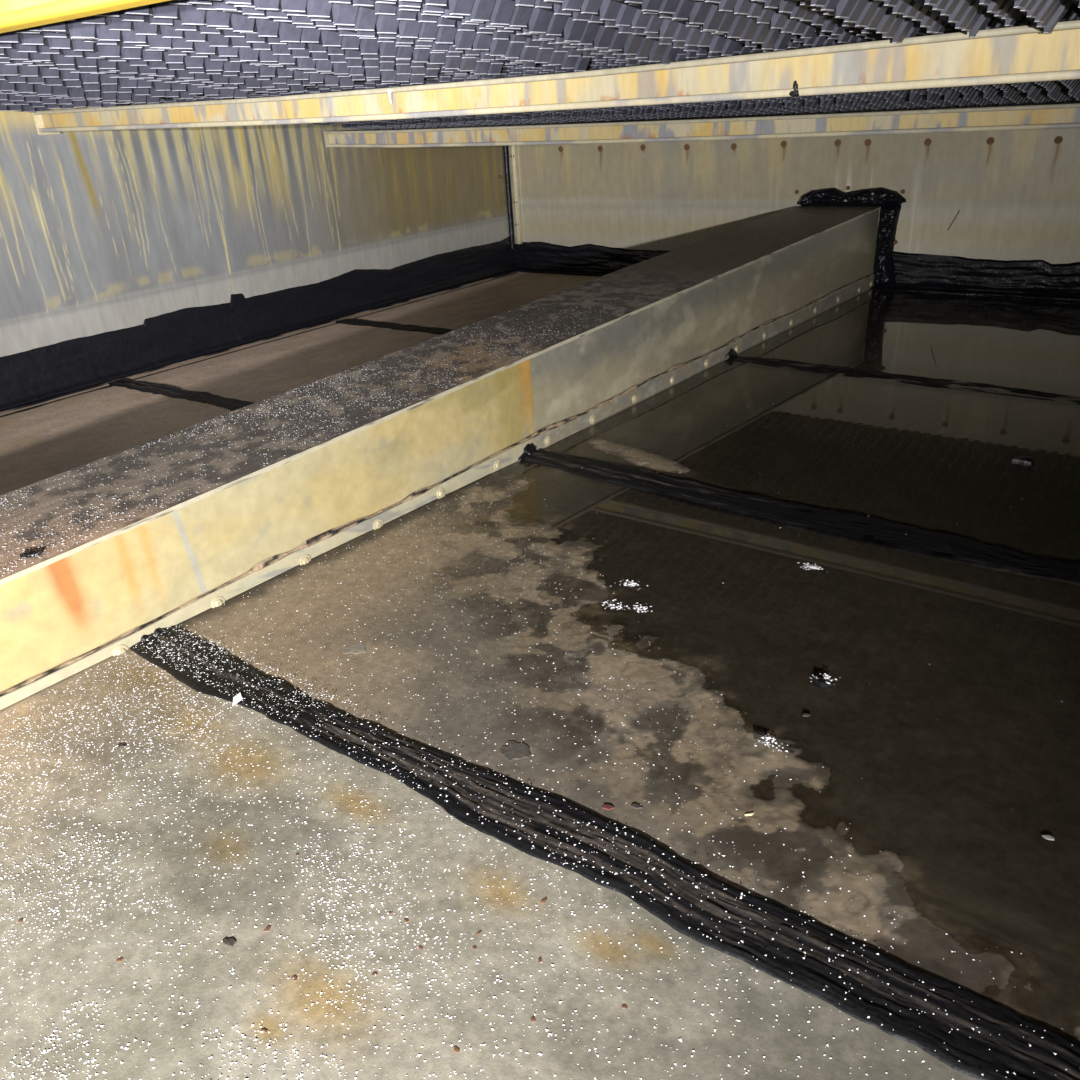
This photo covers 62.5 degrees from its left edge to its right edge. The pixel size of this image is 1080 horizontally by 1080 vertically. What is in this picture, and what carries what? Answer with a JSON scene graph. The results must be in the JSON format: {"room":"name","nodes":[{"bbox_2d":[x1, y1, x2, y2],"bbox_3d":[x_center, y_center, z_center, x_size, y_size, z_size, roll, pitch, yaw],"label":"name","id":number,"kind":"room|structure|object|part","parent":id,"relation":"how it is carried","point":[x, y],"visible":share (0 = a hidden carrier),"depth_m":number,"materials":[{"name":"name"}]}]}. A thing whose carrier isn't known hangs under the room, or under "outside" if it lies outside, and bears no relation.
{"room":"cooling tower basin","nodes":[
{"label":"cooling tower basin","id":0,"kind":"room"},
{"bbox_2d":[0,105,508,356],"bbox_3d":[-2.190,-1.444,3.719,0.483,1.850,7.100,14,31,33],"label":"wall","id":1,"kind":"structure","parent":0,"point":[101,231],"depth_m":4.26,"materials":[{"name":"metal"}]},
{"bbox_2d":[0,0,169,32],"bbox_3d":[-0.134,-0.677,0.944,6.330,0.129,0.062,14,31,33],"label":"support beam","id":2,"kind":"structure","parent":1,"relation":"attached to","point":[14,14],"depth_m":1.35,"materials":[{"name":"yellow metal"}]},
{"bbox_2d":[0,237,517,413],"bbox_3d":[-2.036,-0.745,3.842,0.089,0.272,6.723,14,31,32],"label":"band","id":3,"kind":"object","parent":1,"relation":"attached to","point":[35,376],"visible":1,"depth_m":4.49,"materials":[{"name":"black rubber"}]},
{"bbox_2d":[32,20,1079,134],"bbox_3d":[0.566,-1.006,1.868,6.340,0.139,0.072,14,31,33],"label":"support beam","id":4,"kind":"structure","parent":1,"relation":"attached to","point":[1017,54],"depth_m":2.04,"materials":[{"name":"yellow metal"}]},
{"bbox_2d":[0,0,1079,112],"bbox_3d":[-0.096,-1.021,1.613,5.489,0.354,1.188,14,31,33],"label":"pack","id":5,"kind":"object","parent":4,"relation":"on","point":[184,49],"visible":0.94,"depth_m":1.80,"materials":[{"name":"plastic"}]},
{"bbox_2d":[323,103,1079,147],"bbox_3d":[1.456,-1.462,3.040,6.365,0.133,0.066,14,31,33],"label":"support beam","id":6,"kind":"structure","parent":1,"relation":"attached to","point":[1067,115],"depth_m":3.50,"materials":[{"name":"metal"}]},
{"bbox_2d":[342,81,1079,129],"bbox_3d":[1.615,-1.900,3.836,5.553,0.367,1.563,14,31,33],"label":"pack","id":7,"kind":"object","parent":6,"relation":"on","point":[1059,93],"visible":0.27,"depth_m":3.61,"materials":[{"name":"plastic"}]},
{"bbox_2d":[0,272,1079,1079],"bbox_3d":[0.536,0.031,2.228,6.750,0.196,7.000,14,31,33],"label":"floor","id":8,"kind":"structure","parent":0,"point":[736,614],"depth_m":1.50,"materials":[{"name":"grey concrete"}]},
{"bbox_3d":[-1.484,-0.306,3.099,2.320,0.009,1.160,14,31,33],"label":"plate","id":9,"kind":"part","parent":8,"relation":"part of","materials":[{"name":"concrete"}]},
{"bbox_2d":[108,378,254,410],"bbox_3d":[-1.169,-0.531,3.526,1.830,0.013,0.132,14,31,33],"label":"strip","id":10,"kind":"object","parent":8,"relation":"on","point":[232,404],"visible":0.48,"depth_m":3.74,"materials":[{"name":"black rubber"}]},
{"bbox_2d":[222,938,235,946],"bbox_3d":[-0.406,0.524,1.163,0.020,0.002,0.012,14,31,33],"label":"leaf fragment","id":11,"kind":"object","parent":8,"relation":"on","point":[230,942],"visible":1,"depth_m":1.16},
{"bbox_2d":[0,273,516,417],"bbox_3d":[-1.305,-1.087,4.725,0.030,0.033,4.102,14,31,32],"label":"sealant line","id":12,"kind":"object","parent":8,"relation":"on","point":[514,273],"visible":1,"depth_m":4.38,"materials":[{"name":"black rubber"}]},
{"bbox_3d":[-0.748,-0.783,4.011,2.320,0.010,1.370,14,31,33],"label":"plate","id":13,"kind":"part","parent":8,"relation":"part of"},
{"bbox_2d":[342,642,366,653],"bbox_3d":[-0.376,0.220,1.797,0.050,0.001,0.045,-12,27,-16],"label":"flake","id":14,"kind":"object","parent":8,"relation":"on","point":[359,647],"visible":1,"depth_m":1.80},
{"bbox_2d":[335,318,452,334],"bbox_3d":[-0.374,-1.046,4.512,1.830,0.012,0.132,14,31,33],"label":"strip","id":15,"kind":"object","parent":8,"relation":"on","point":[359,322],"visible":0.45,"depth_m":4.77,"materials":[{"name":"black rubber"}]},
{"bbox_2d":[0,206,880,709],"bbox_3d":[-0.309,-0.404,2.705,0.496,0.440,6.646,15,31,34],"label":"beam","id":16,"kind":"structure","parent":8,"relation":"on","point":[67,611],"depth_m":2.35,"materials":[{"name":"metal"}]},
{"bbox_2d":[20,551,41,557],"bbox_3d":[-0.966,0.027,1.687,0.040,0.008,0.013,-9,26,-11],"label":"crumb","id":17,"kind":"object","parent":16,"relation":"on","point":[31,554],"visible":1,"depth_m":1.68,"materials":[{"name":"black"}]},
{"bbox_3d":[-0.576,-0.057,2.129,0.007,0.344,1.833,16,32,35],"label":"panel","id":18,"kind":"part","parent":16,"relation":"part of","materials":[{"name":"metal"}]},
{"bbox_3d":[0.914,-1.026,3.837,0.007,0.435,3.104,16,32,35],"label":"panel","id":19,"kind":"part","parent":16,"relation":"part of","materials":[{"name":"metal"}]},
{"bbox_2d":[797,187,905,285],"bbox_3d":[1.702,-1.682,4.973,0.601,0.531,0.071,14,31,33],"label":"sealant collar","id":20,"kind":"object","parent":16,"relation":"attached to","point":[890,202],"visible":0.97,"depth_m":4.87,"materials":[{"name":"black rubber"}]},
{"bbox_2d":[453,1046,459,1052],"bbox_3d":[-0.096,0.581,1.015,0.009,0.001,0.006,14,31,33],"label":"flake","id":21,"kind":"object","parent":8,"relation":"on","point":[456,1050],"visible":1,"depth_m":1.01,"materials":[{"name":"brown"}]},
{"bbox_3d":[0.183,-1.385,5.165,2.320,0.014,1.830,14,31,33],"label":"plate","id":22,"kind":"part","parent":8,"relation":"part of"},
{"bbox_3d":[-0.268,0.593,1.017,2.301,0.043,0.895,14,31,33],"label":"plate","id":23,"kind":"part","parent":8,"relation":"part of","materials":[{"name":"grey concrete"}]},
{"bbox_2d":[500,740,531,761],"bbox_3d":[-0.042,0.351,1.489,0.051,0.002,0.054,-10,26,-13],"label":"disc","id":24,"kind":"object","parent":8,"relation":"on","point":[513,750],"visible":1,"depth_m":1.49,"materials":[{"name":"grey"}]},
{"bbox_2d":[130,625,1079,1079],"bbox_3d":[0.818,0.648,0.779,4.054,0.081,0.153,14,31,33],"label":"strip","id":25,"kind":"object","parent":8,"relation":"on","point":[968,1052],"visible":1,"depth_m":1.20,"materials":[{"name":"black rubber"}]},
{"bbox_2d":[233,692,241,704],"bbox_3d":[-0.559,0.292,1.640,0.018,0.005,0.033,14,31,33],"label":"scrap","id":26,"kind":"object","parent":25,"relation":"on","point":[238,697],"visible":1,"depth_m":1.64,"materials":[{"name":"white paper"}]},
{"bbox_2d":[602,805,613,810],"bbox_3d":[0.104,0.407,1.357,0.017,0.002,0.012,14,31,33],"label":"scrap","id":27,"kind":"object","parent":8,"relation":"on","point":[607,807],"visible":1,"depth_m":1.35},
{"bbox_3d":[0.360,0.190,1.798,2.299,0.051,1.265,14,31,33],"label":"plate","id":28,"kind":"part","parent":8,"relation":"part of","materials":[{"name":"concrete"}]},
{"bbox_2d":[631,803,642,808],"bbox_3d":[0.148,0.406,1.357,0.019,0.002,0.010,14,31,33],"label":"scrap","id":29,"kind":"object","parent":8,"relation":"on","point":[636,806],"visible":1,"depth_m":1.36,"materials":[{"name":"grey"}]},
{"bbox_2d":[753,730,768,745],"bbox_3d":[0.370,0.330,1.490,0.036,0.009,0.025,14,31,33],"label":"scrap","id":30,"kind":"object","parent":8,"relation":"on","point":[757,735],"visible":1,"depth_m":1.49,"materials":[{"name":"grey"}]},
{"bbox_2d":[755,734,787,751],"bbox_3d":[0.385,0.336,1.464,0.054,0.002,0.042,14,31,33],"label":"cluster","id":31,"kind":"object","parent":8,"relation":"on","point":[768,737],"visible":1,"depth_m":1.47,"materials":[{"name":"white"}]},
{"bbox_2d":[518,442,1079,584],"bbox_3d":[1.581,0.162,1.690,4.013,0.102,0.164,14,31,33],"label":"strip","id":32,"kind":"object","parent":8,"relation":"on","point":[871,531],"visible":0.99,"depth_m":2.26,"materials":[{"name":"black rubber"}]},
{"bbox_3d":[1.939,-0.082,2.209,4.300,0.069,1.370,14,31,33],"label":"plate","id":33,"kind":"part","parent":8,"relation":"part of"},
{"bbox_2d":[725,349,1079,406],"bbox_3d":[2.394,-0.344,2.668,3.972,0.094,0.156,14,31,33],"label":"strip","id":34,"kind":"object","parent":8,"relation":"on","point":[958,386],"visible":0.99,"depth_m":3.33,"materials":[{"name":"black rubber"}]},
{"bbox_3d":[2.862,-0.682,3.371,4.280,0.067,1.830,14,31,33],"label":"plate","id":35,"kind":"part","parent":8,"relation":"part of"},
{"bbox_3d":[1.976,-0.059,2.146,4.161,0.094,5.025,14,31,33],"label":"water","id":36,"kind":"object","parent":8,"relation":"on","visible":0},
{"bbox_2d":[603,599,624,609],"bbox_3d":[0.158,0.139,1.920,0.051,0.002,0.046,-2,26,4],"label":"cluster","id":37,"kind":"object","parent":36,"relation":"on","point":[615,599],"visible":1,"depth_m":1.91,"materials":[{"name":"white"}]},
{"bbox_2d":[620,579,648,588],"bbox_3d":[0.206,0.098,1.999,0.072,0.002,0.037,14,31,33],"label":"cluster","id":38,"kind":"object","parent":36,"relation":"on","point":[627,579],"visible":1,"depth_m":2.00,"materials":[{"name":"white"}]},
{"bbox_2d":[626,604,651,611],"bbox_3d":[0.215,0.144,1.903,0.061,0.002,0.042,14,31,33],"label":"cluster","id":39,"kind":"object","parent":36,"relation":"on","point":[640,604],"visible":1,"depth_m":1.90,"materials":[{"name":"white"}]},
{"bbox_2d":[802,563,822,569],"bbox_3d":[0.622,0.061,2.034,0.071,0.002,0.037,6,27,20],"label":"cluster","id":40,"kind":"object","parent":36,"relation":"on","point":[812,567],"visible":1,"depth_m":2.03,"materials":[{"name":"white"}]},
{"bbox_2d":[812,676,830,687],"bbox_3d":[0.515,0.259,1.625,0.024,0.013,0.026,-14,27,-19],"label":"scrap","id":41,"kind":"object","parent":36,"relation":"on","point":[820,682],"visible":1,"depth_m":1.62,"materials":[{"name":"grey"}]},
{"bbox_2d":[810,673,836,683],"bbox_3d":[0.518,0.253,1.625,0.047,0.002,0.042,14,31,33],"label":"cluster","id":42,"kind":"object","parent":36,"relation":"on","point":[820,673],"visible":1,"depth_m":1.63,"materials":[{"name":"white"}]},
{"bbox_2d":[1011,456,1033,465],"bbox_3d":[1.391,-0.231,2.563,0.055,0.018,0.051,14,31,33],"label":"lump","id":43,"kind":"object","parent":36,"relation":"in","point":[1020,460],"visible":1,"depth_m":2.55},
{"bbox_2d":[1042,835,1054,840],"bbox_3d":[0.724,0.424,1.269,0.016,0.002,0.009,2,26,11],"label":"chip","id":44,"kind":"object","parent":36,"relation":"on","point":[1048,837],"visible":1,"depth_m":1.27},
{"bbox_2d":[86,3,1079,125],"bbox_3d":[0.683,-1.451,2.643,5.488,0.367,1.501,14,31,33],"label":"pack","id":45,"kind":"object","parent":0,"point":[850,35],"visible":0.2,"depth_m":2.78,"materials":[{"name":"plastic"}]},
{"bbox_2d":[517,128,1079,263],"bbox_3d":[2.414,-2.076,4.400,6.950,1.850,0.285,14,31,33],"label":"wall","id":46,"kind":"structure","parent":0,"point":[1008,195],"depth_m":4.96,"materials":[{"name":"metal"}]},
{"bbox_2d":[503,145,522,248],"bbox_3d":[-0.199,-2.529,6.054,0.090,1.050,0.044,14,31,33],"label":"trim","id":47,"kind":"structure","parent":46,"relation":"attached to","point":[509,152],"depth_m":6.12,"materials":[{"name":"metal"}]},
{"bbox_2d":[514,242,669,275],"bbox_3d":[0.617,-1.821,5.749,2.026,0.244,0.092,14,31,33],"label":"band","id":48,"kind":"object","parent":46,"relation":"attached to","point":[530,257],"visible":0.52,"depth_m":6.05,"materials":[{"name":"black rubber"}]},
{"bbox_2d":[870,251,1079,301],"bbox_3d":[3.443,-1.093,3.880,3.904,0.212,0.092,14,31,33],"label":"band","id":49,"kind":"object","parent":46,"relation":"attached to","point":[914,272],"visible":0.98,"depth_m":4.66,"materials":[{"name":"black rubber"}]}
]}

